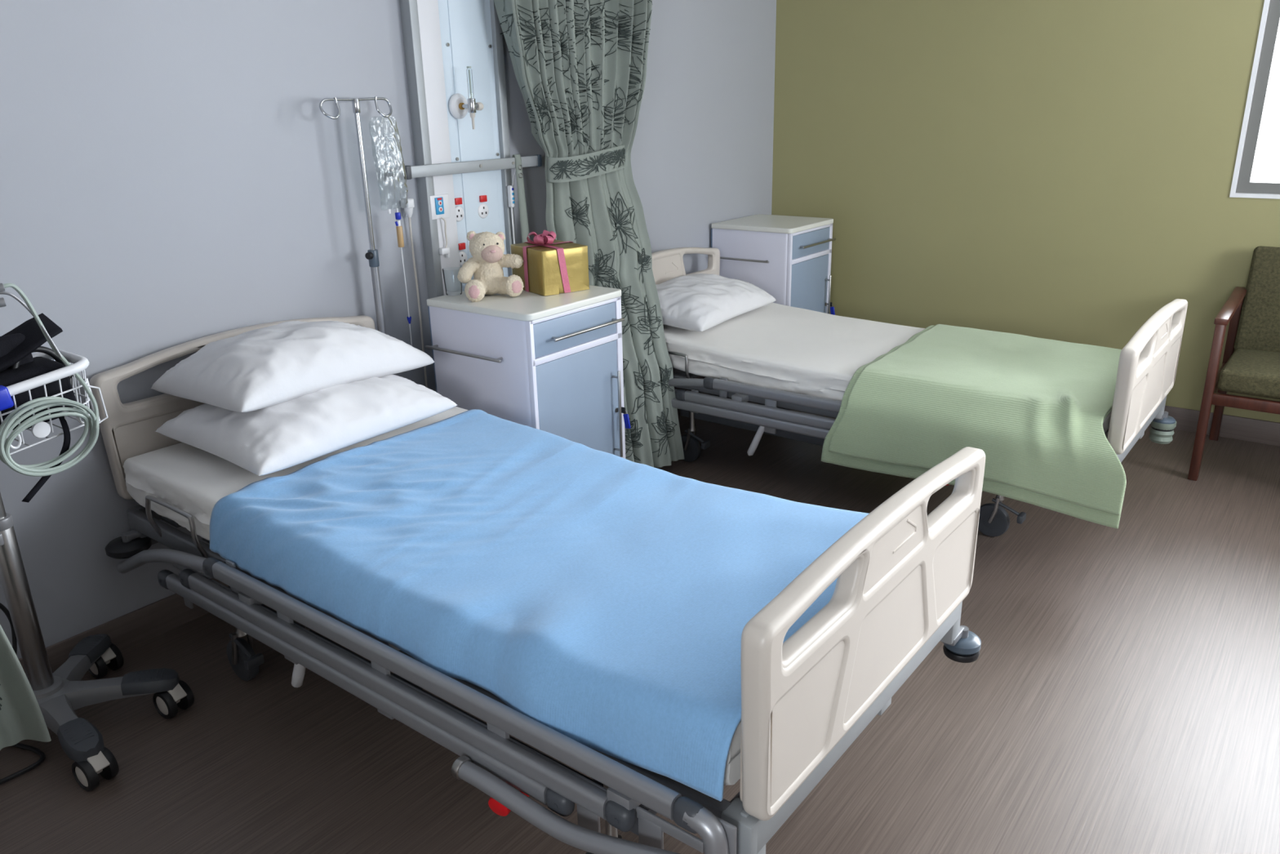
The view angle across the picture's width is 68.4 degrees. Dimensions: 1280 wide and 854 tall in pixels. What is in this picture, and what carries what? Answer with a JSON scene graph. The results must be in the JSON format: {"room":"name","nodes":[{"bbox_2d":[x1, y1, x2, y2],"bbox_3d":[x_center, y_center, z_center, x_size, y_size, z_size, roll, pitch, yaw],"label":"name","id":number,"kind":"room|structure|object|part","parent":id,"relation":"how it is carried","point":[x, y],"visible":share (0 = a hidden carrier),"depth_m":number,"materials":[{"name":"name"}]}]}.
{"room":"hospital room","nodes":[
{"label":"hospital room","id":0,"kind":"room"},
{"bbox_2d":[0,0,776,658],"bbox_3d":[-1.307,-0.798,2.831,0.150,2.750,7.000,13,24,35],"label":"wall","id":1,"kind":"structure","parent":0,"point":[173,172],"depth_m":2.80,"materials":[{"name":"white paint"}]},
{"bbox_2d":[18,375,706,678],"bbox_3d":[-1.217,0.467,3.213,0.012,0.106,6.588,13,24,35],"label":"baseboard","id":2,"kind":"structure","parent":1,"relation":"attached to","point":[126,631],"depth_m":2.84,"materials":[{"name":"plastic"}]},
{"bbox_2d":[400,197,427,387],"bbox_3d":[-0.813,-0.331,3.496,0.040,1.010,0.034,13,24,35],"label":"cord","id":3,"kind":"object","parent":1,"relation":"attached to","point":[408,207],"visible":0.77,"depth_m":3.40,"materials":[{"name":"white plastic"}]},
{"bbox_3d":[-0.811,-0.303,3.510,0.012,0.948,0.021,-2,19,-1],"label":"drop cord","id":4,"kind":"part","parent":3,"relation":"part of","materials":[{"name":"beige plastic"}]},
{"bbox_2d":[399,0,515,298],"bbox_3d":[-0.649,-1.082,3.468,0.062,2.660,0.432,13,24,35],"label":"wall panel","id":5,"kind":"object","parent":1,"relation":"attached to","point":[442,38],"visible":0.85,"depth_m":3.44,"materials":[{"name":"metal"}]},
{"bbox_3d":[-0.773,-1.029,3.323,0.050,2.660,0.036,13,24,35],"label":"edge trim","id":6,"kind":"part","parent":5,"relation":"part of","materials":[{"name":"metal"}]},
{"bbox_3d":[-0.726,-0.799,3.418,0.006,0.084,0.087,13,24,35],"label":"call plate","id":7,"kind":"part","parent":5,"relation":"part of","materials":[{"name":"white plastic"}]},
{"bbox_2d":[439,217,450,257],"bbox_3d":[-0.719,-0.692,3.446,0.021,0.149,0.040,13,24,35],"label":"lead","id":8,"kind":"object","parent":5,"relation":"hanging from","point":[444,251],"visible":1,"depth_m":3.45,"materials":[{"name":"beige plastic"}]},
{"bbox_2d":[454,197,464,221],"bbox_3d":[-0.675,-0.808,3.506,0.010,0.086,0.056,13,24,35],"label":"power socket","id":9,"kind":"object","parent":5,"relation":"attached to","point":[459,202],"depth_m":3.51,"materials":[{"name":"white plastic"}]},
{"bbox_2d":[458,242,467,266],"bbox_3d":[-0.672,-0.651,3.559,0.010,0.086,0.056,13,24,35],"label":"power socket","id":10,"kind":"object","parent":5,"relation":"attached to","point":[463,246],"depth_m":3.56,"materials":[{"name":"white plastic"}]},
{"bbox_2d":[448,66,483,129],"bbox_3d":[-0.626,-1.183,3.390,0.081,0.213,0.094,13,24,35],"label":"oxygen flowmeter","id":11,"kind":"object","parent":5,"relation":"attached to","point":[459,106],"visible":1,"depth_m":3.39,"materials":[{"name":"white plastic"}]},
{"bbox_2d":[458,102,464,109],"bbox_3d":[-0.646,-1.161,3.410,0.015,0.024,0.024,13,24,35],"label":"outlet","id":12,"kind":"object","parent":11,"relation":"attached to","point":[461,105],"depth_m":3.40,"materials":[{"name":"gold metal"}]},
{"bbox_3d":[-0.606,-1.229,3.361,0.016,0.107,0.016,13,24,35],"label":"scale stem","id":13,"kind":"part","parent":11,"relation":"part of","materials":[{"name":"clear plastic"}]},
{"bbox_3d":[-0.583,-1.161,3.411,0.028,0.028,0.022,13,24,35],"label":"flow knob","id":14,"kind":"part","parent":11,"relation":"part of","materials":[{"name":"beige plastic"}]},
{"bbox_2d":[403,154,542,179],"bbox_3d":[-0.611,-0.964,3.482,0.051,0.046,0.678,13,24,35],"label":"rail","id":15,"kind":"object","parent":5,"relation":"attached to","point":[451,168],"visible":1,"depth_m":3.43,"materials":[{"name":"metal"}]},
{"bbox_2d":[506,168,515,244],"bbox_3d":[-0.490,-0.835,3.688,0.050,0.362,0.024,13,24,35],"label":"handset","id":16,"kind":"object","parent":15,"relation":"hanging from","point":[511,198],"visible":0.92,"depth_m":3.67,"materials":[{"name":"white plastic"}]},
{"bbox_3d":[-0.500,-0.765,3.725,0.010,0.205,0.013,13,24,35],"label":"cord","id":17,"kind":"part","parent":16,"relation":"part of","materials":[{"name":"white plastic"}]},
{"bbox_2d":[511,154,529,243],"bbox_3d":[-0.459,-0.848,3.697,0.030,0.429,0.063,13,24,35],"label":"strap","id":18,"kind":"object","parent":15,"relation":"hanging from","point":[520,183],"visible":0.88,"depth_m":3.67,"materials":[{"name":"metal"}]},
{"bbox_3d":[-0.631,-1.098,3.512,0.034,2.660,0.264,13,24,35],"label":"backing panel","id":19,"kind":"part","parent":5,"relation":"part of","materials":[{"name":"plastic"}]},
{"bbox_2d":[477,195,488,217],"bbox_3d":[-0.598,-0.841,3.602,0.010,0.086,0.056,13,24,35],"label":"power socket","id":20,"kind":"object","parent":5,"relation":"attached to","point":[482,200],"depth_m":3.60,"materials":[{"name":"white plastic"}]},
{"bbox_3d":[-0.534,-1.137,3.619,0.050,2.660,0.036,13,24,35],"label":"edge trim","id":21,"kind":"part","parent":5,"relation":"part of","materials":[{"name":"metal"}]},
{"bbox_2d":[0,392,1279,853],"bbox_3d":[0.617,0.978,1.928,5.000,0.100,7.000,13,24,35],"label":"floor","id":22,"kind":"structure","parent":0,"point":[1121,695],"depth_m":2.39,"materials":[{"name":"plastic"}]},
{"bbox_2d":[0,602,45,784],"bbox_3d":[-1.618,0.593,2.336,0.183,0.450,0.358,-18,25,-39],"label":"lead","id":23,"kind":"object","parent":22,"relation":"on","point":[2,607],"visible":0.63,"depth_m":2.37,"materials":[{"name":"black rubber"}]},
{"bbox_2d":[0,349,194,791],"bbox_3d":[-1.530,0.191,2.206,0.625,1.300,0.586,13,24,35],"label":"trolley","id":24,"kind":"object","parent":22,"relation":"on","point":[58,694],"visible":0.89,"depth_m":2.33,"materials":[{"name":"grey plastic"}]},
{"bbox_2d":[0,283,6,306],"bbox_3d":[-1.546,-0.409,1.947,0.146,0.375,0.314,13,24,35],"label":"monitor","id":25,"kind":"object","parent":24,"relation":"attached to","point":[2,304],"visible":1,"depth_m":2.07,"materials":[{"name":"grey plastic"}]},
{"bbox_2d":[0,313,77,502],"bbox_3d":[-1.463,-0.030,2.145,0.196,0.381,0.362,13,24,35],"label":"blood pressure cuff","id":26,"kind":"object","parent":24,"relation":"hanging from","point":[17,362],"visible":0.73,"depth_m":2.18,"materials":[{"name":"black fabric"}]},
{"bbox_2d":[31,421,50,438],"bbox_3d":[-1.362,0.006,2.142,0.010,0.038,0.038,13,24,35],"label":"knob","id":27,"kind":"object","parent":24,"relation":"on","point":[41,429],"depth_m":2.14,"materials":[{"name":"white plastic"}]},
{"bbox_2d":[0,359,92,454],"bbox_3d":[-1.485,-0.016,2.143,0.194,0.184,0.410,13,24,35],"label":"wire basket","id":28,"kind":"object","parent":24,"relation":"on","point":[41,429],"depth_m":2.15,"materials":[{"name":"white metal"}]},
{"bbox_2d":[0,283,98,476],"bbox_3d":[-1.369,-0.107,2.118,0.120,0.426,0.222,13,24,35],"label":"coiled hose","id":29,"kind":"object","parent":24,"relation":"hanging from","point":[41,469],"visible":1,"depth_m":2.12,"materials":[{"name":"white plastic"}]},
{"bbox_2d":[425,284,625,458],"bbox_3d":[-0.392,-0.046,3.451,0.527,0.883,0.523,13,24,35],"label":"base cabinet","id":30,"kind":"object","parent":22,"relation":"on","point":[553,364],"visible":0.68,"depth_m":3.23,"materials":[{"name":"metal"}]},
{"bbox_3d":[-0.589,-0.106,3.606,0.012,0.803,0.468,13,24,35],"label":"panel","id":31,"kind":"part","parent":30,"relation":"part of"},
{"bbox_2d":[442,268,462,295],"bbox_3d":[-0.660,-0.513,3.325,0.067,0.092,0.067,13,24,35],"label":"drinking glass","id":32,"kind":"object","parent":30,"relation":"on","point":[451,294],"visible":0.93,"depth_m":3.33,"materials":[{"name":"clear glass"}]},
{"bbox_2d":[457,231,524,302],"bbox_3d":[-0.519,-0.562,3.260,0.232,0.226,0.180,-8,20,-18],"label":"teddy bear","id":33,"kind":"object","parent":30,"relation":"on","point":[486,249],"visible":1,"depth_m":3.24},
{"bbox_2d":[511,230,589,296],"bbox_3d":[-0.324,-0.599,3.378,0.194,0.208,0.231,-14,23,-33],"label":"gift box","id":34,"kind":"object","parent":30,"relation":"on","point":[550,266],"visible":0.93,"depth_m":3.31,"materials":[{"name":"gold metal"}]},
{"bbox_3d":[-0.222,-0.336,3.219,0.019,0.113,0.426,13,24,35],"label":"drawer","id":35,"kind":"part","parent":30,"relation":"part of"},
{"bbox_3d":[-0.213,0.029,3.345,0.019,0.608,0.426,13,24,35],"label":"door","id":36,"kind":"part","parent":30,"relation":"part of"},
{"bbox_3d":[-0.179,-0.336,3.229,0.035,0.011,0.367,13,24,35],"label":"drawer handle","id":37,"kind":"part","parent":30,"relation":"part of","materials":[{"name":"metal"}]},
{"bbox_3d":[-0.083,-0.048,3.453,0.035,0.330,0.011,13,24,35],"label":"door handle","id":38,"kind":"part","parent":30,"relation":"part of","materials":[{"name":"metal"}]},
{"bbox_2d":[621,406,631,428],"bbox_3d":[-0.056,-0.034,3.476,0.050,0.081,0.008,13,24,35],"label":"key","id":39,"kind":"object","parent":30,"relation":"attached to","point":[626,419],"visible":0.92,"depth_m":3.47,"materials":[{"name":"blue plastic"}]},
{"bbox_2d":[88,315,985,853],"bbox_3d":[-0.368,0.309,2.421,2.174,0.885,1.128,13,24,36],"label":"hospital bed","id":40,"kind":"object","parent":22,"relation":"on","point":[904,573],"visible":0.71,"depth_m":1.73,"materials":[{"name":"plastic"}]},
{"bbox_3d":[-1.171,0.157,3.029,0.072,0.129,0.910,13,24,36],"label":"head frame","id":41,"kind":"part","parent":40,"relation":"part of","materials":[{"name":"grey metal"}]},
{"bbox_3d":[-1.269,0.371,2.505,0.530,0.193,0.035,13,24,36],"label":"swing arm","id":42,"kind":"part","parent":40,"relation":"part of","materials":[{"name":"metal"}]},
{"bbox_3d":[-1.212,-0.108,2.965,0.049,0.417,0.930,13,24,36],"label":"headboard","id":43,"kind":"part","parent":40,"relation":"part of","materials":[{"name":"plastic"}]},
{"bbox_3d":[-0.847,0.587,2.352,0.094,0.173,0.030,13,24,36],"label":"release lever","id":44,"kind":"part","parent":40,"relation":"part of","materials":[{"name":"white plastic"}]},
{"bbox_2d":[319,96,391,333],"bbox_3d":[-0.902,-0.503,3.219,0.050,1.180,0.277,13,24,35],"label":"stand","id":45,"kind":"object","parent":40,"relation":"attached to","point":[372,255],"visible":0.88,"depth_m":3.13,"materials":[{"name":"metal"}]},
{"bbox_3d":[-0.911,-0.576,3.171,0.024,0.024,0.019,5,20,18],"label":"clamp knob","id":46,"kind":"part","parent":45,"relation":"part of","materials":[{"name":"black plastic"}]},
{"bbox_2d":[380,113,412,346],"bbox_3d":[-0.832,-0.637,3.238,0.032,0.838,0.130,13,24,35],"label":"bag","id":47,"kind":"object","parent":45,"relation":"hanging from","point":[397,215],"visible":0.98,"depth_m":3.23,"materials":[{"name":"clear plastic"}]},
{"bbox_2d":[122,406,741,785],"bbox_3d":[-0.385,0.238,2.408,2.020,0.184,0.927,13,24,36],"label":"mattress","id":48,"kind":"object","parent":40,"relation":"on","point":[190,478],"visible":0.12,"depth_m":2.53,"materials":[{"name":"white fabric"}]},
{"bbox_2d":[155,374,457,475],"bbox_3d":[-0.966,-0.058,2.774,0.499,0.172,0.690,12,23,34],"label":"pillow","id":49,"kind":"object","parent":48,"relation":"on","point":[305,428],"visible":0.77,"depth_m":2.59,"materials":[{"name":"fabric"}]},
{"bbox_2d":[150,320,435,412],"bbox_3d":[-1.021,-0.210,2.814,0.430,0.196,0.689,11,23,32],"label":"pillow","id":50,"kind":"object","parent":49,"relation":"on","point":[256,369],"visible":0.98,"depth_m":2.64,"materials":[{"name":"fabric"}]},
{"bbox_2d":[209,408,868,800],"bbox_3d":[-0.183,0.283,2.256,1.528,0.203,0.977,13,24,36],"label":"blanket","id":51,"kind":"object","parent":48,"relation":"on","point":[607,600],"visible":0.9,"depth_m":2.05,"materials":[{"name":"blue fabric"}]},
{"bbox_3d":[-0.537,0.535,2.003,1.760,0.231,0.070,13,24,36],"label":"rail","id":52,"kind":"part","parent":40,"relation":"part of","materials":[{"name":"metal"}]},
{"bbox_3d":[-0.244,0.708,1.778,0.083,0.048,0.043,-5,19,-11],"label":"release knob","id":53,"kind":"part","parent":40,"relation":"part of","materials":[{"name":"red plastic"}]},
{"bbox_3d":[-0.134,0.676,1.634,0.510,0.088,0.043,12,23,34],"label":"swing arm","id":54,"kind":"part","parent":40,"relation":"part of","materials":[{"name":"metal"}]},
{"bbox_3d":[0.105,0.659,1.475,0.073,0.142,0.038,13,24,36],"label":"post","id":55,"kind":"part","parent":40,"relation":"part of","materials":[{"name":"metal"}]},
{"bbox_3d":[0.435,0.548,1.845,0.060,0.125,0.924,13,24,36],"label":"foot frame","id":56,"kind":"part","parent":40,"relation":"part of","materials":[{"name":"metal"}]},
{"bbox_3d":[0.449,0.321,1.750,0.049,0.374,0.930,13,24,36],"label":"footboard","id":57,"kind":"part","parent":40,"relation":"part of","materials":[{"name":"plastic"}]},
{"bbox_2d":[711,213,835,313],"bbox_3d":[0.710,-0.649,5.080,0.508,0.905,0.505,13,24,35],"label":"base cabinet","id":58,"kind":"object","parent":22,"relation":"on","point":[787,257],"visible":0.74,"depth_m":4.84,"materials":[{"name":"metal"}]},
{"bbox_3d":[0.520,-0.707,5.230,0.012,0.823,0.451,13,24,35],"label":"panel","id":59,"kind":"part","parent":58,"relation":"part of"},
{"bbox_3d":[0.883,-0.574,4.979,0.018,0.623,0.411,13,24,35],"label":"door","id":60,"kind":"part","parent":58,"relation":"part of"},
{"bbox_3d":[0.874,-0.948,4.849,0.018,0.116,0.411,13,24,35],"label":"drawer","id":61,"kind":"part","parent":58,"relation":"part of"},
{"bbox_3d":[0.916,-0.948,4.859,0.034,0.011,0.354,13,24,35],"label":"drawer handle","id":62,"kind":"part","parent":58,"relation":"part of","materials":[{"name":"metal"}]},
{"bbox_3d":[1.009,-0.650,5.082,0.034,0.338,0.011,13,24,35],"label":"door handle","id":63,"kind":"part","parent":58,"relation":"part of","materials":[{"name":"metal"}]},
{"bbox_2d":[826,302,835,315],"bbox_3d":[1.036,-0.636,5.104,0.050,0.081,0.008,13,24,35],"label":"key","id":64,"kind":"object","parent":58,"relation":"attached to","point":[832,308],"visible":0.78,"depth_m":5.10,"materials":[{"name":"blue plastic"}]},
{"bbox_2d":[651,247,1187,536],"bbox_3d":[0.964,-0.235,3.953,2.182,0.849,1.137,13,24,35],"label":"hospital bed","id":65,"kind":"object","parent":22,"relation":"on","point":[1148,363],"visible":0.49,"depth_m":3.62,"materials":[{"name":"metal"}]},
{"bbox_3d":[0.114,-0.631,4.496,0.049,0.417,0.930,13,24,35],"label":"headboard","id":66,"kind":"part","parent":65,"relation":"part of","materials":[{"name":"plastic"}]},
{"bbox_3d":[0.061,-0.153,4.034,0.530,0.193,0.035,13,24,35],"label":"swing arm","id":67,"kind":"part","parent":65,"relation":"part of","materials":[{"name":"metal"}]},
{"bbox_3d":[0.798,0.009,3.538,1.760,0.231,0.070,13,24,35],"label":"rail","id":68,"kind":"part","parent":65,"relation":"part of","materials":[{"name":"metal"}]},
{"bbox_3d":[0.485,0.045,3.880,0.094,0.173,0.030,13,24,35],"label":"release lever","id":69,"kind":"part","parent":65,"relation":"part of","materials":[{"name":"white plastic"}]},
{"bbox_2d":[662,302,1111,439],"bbox_3d":[0.946,-0.291,3.944,2.020,0.190,0.926,13,24,35],"label":"mattress","id":70,"kind":"object","parent":65,"relation":"on","point":[772,345],"visible":0.39,"depth_m":3.93,"materials":[{"name":"white fabric"}]},
{"bbox_2d":[655,273,775,331],"bbox_3d":[0.264,-0.598,4.325,0.458,0.181,0.720,11,23,32],"label":"pillow","id":71,"kind":"object","parent":70,"relation":"on","point":[699,302],"visible":0.89,"depth_m":4.15,"materials":[{"name":"fabric"}]},
{"bbox_2d":[821,324,1126,528],"bbox_3d":[1.420,-0.095,3.601,1.030,0.349,1.162,13,24,35],"label":"blanket","id":72,"kind":"object","parent":70,"relation":"on","point":[1037,409],"visible":0.88,"depth_m":3.27,"materials":[{"name":"green fabric"}]},
{"bbox_3d":[1.771,0.019,3.388,0.060,0.125,0.924,13,24,35],"label":"foot frame","id":73,"kind":"part","parent":65,"relation":"part of","materials":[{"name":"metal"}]},
{"bbox_3d":[1.786,-0.208,3.293,0.049,0.374,0.930,13,24,35],"label":"footboard","id":74,"kind":"part","parent":65,"relation":"part of","materials":[{"name":"plastic"}]},
{"bbox_2d":[1187,246,1279,480],"bbox_3d":[2.673,-0.228,3.774,0.636,0.881,0.632,13,24,35],"label":"armchair","id":75,"kind":"object","parent":22,"relation":"on","point":[1252,311],"visible":1,"depth_m":3.86,"materials":[{"name":"brown wood"}]},
{"bbox_3d":[2.266,-0.100,3.764,0.034,0.660,0.050,13,24,35],"label":"leg","id":76,"kind":"part","parent":75,"relation":"part of","materials":[{"name":"brown wood"}]},
{"bbox_3d":[2.600,-0.265,4.173,0.034,0.693,0.103,13,24,35],"label":"leg","id":77,"kind":"part","parent":75,"relation":"part of","materials":[{"name":"brown wood"}]},
{"bbox_3d":[2.418,-0.498,3.849,0.046,0.054,0.585,13,24,35],"label":"armrest","id":78,"kind":"part","parent":75,"relation":"part of","materials":[{"name":"brown wood"}]},
{"bbox_2d":[1217,348,1279,399],"bbox_3d":[2.659,-0.201,3.764,0.545,0.115,0.561,13,24,35],"label":"seat cushion","id":79,"kind":"object","parent":75,"relation":"on","point":[1249,371],"depth_m":3.69,"materials":[{"name":"green fabric"}]},
{"bbox_3d":[2.814,-0.499,3.885,0.555,0.448,0.143,13,24,35],"label":"backrest","id":80,"kind":"part","parent":75,"relation":"part of","materials":[{"name":"green fabric"}]},
{"bbox_2d":[771,0,1279,422],"bbox_3d":[2.623,-1.292,3.988,4.600,2.750,0.150,13,24,35],"label":"wall","id":81,"kind":"structure","parent":0,"point":[1057,170],"depth_m":4.52,"materials":[{"name":"green paint"}]},
{"bbox_2d":[1149,405,1279,445],"bbox_3d":[2.604,-0.021,4.360,4.600,0.106,0.012,13,24,35],"label":"baseboard","id":82,"kind":"structure","parent":81,"relation":"attached to","point":[1255,430],"depth_m":4.28,"materials":[{"name":"plastic"}]},
{"bbox_2d":[1229,0,1279,199],"bbox_3d":[3.411,-1.570,3.213,2.153,1.612,0.106,13,24,35],"label":"trim","id":83,"kind":"structure","parent":81,"relation":"attached to","point":[1266,4],"depth_m":3.95,"materials":[{"name":"white plastic"}]},
{"bbox_2d":[1235,0,1279,194],"bbox_3d":[3.422,-1.575,3.227,2.121,1.580,0.070,13,24,35],"label":"window","id":84,"kind":"structure","parent":81,"relation":"in","point":[1245,184],"depth_m":3.95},
{"bbox_3d":[0.553,-1.714,0.995,5.000,0.100,7.000,13,24,35],"label":"ceiling","id":85,"kind":"structure","parent":0,"visible":0},
{"bbox_2d":[0,624,51,750],"bbox_3d":[-1.467,-0.428,1.429,0.084,2.506,0.544,11,23,33],"label":"privacy curtain","id":86,"kind":"object","parent":85,"relation":"hanging from","point":[21,717],"visible":1,"depth_m":2.00,"materials":[{"name":"green fabric"}]},
{"bbox_2d":[493,0,684,466],"bbox_3d":[-0.174,-1.133,3.628,0.986,2.690,0.505,-17,25,-38],"label":"privacy curtain","id":87,"kind":"object","parent":85,"relation":"hanging from","point":[580,66],"visible":0.86,"depth_m":3.81,"materials":[{"name":"green fabric"}]}
]}

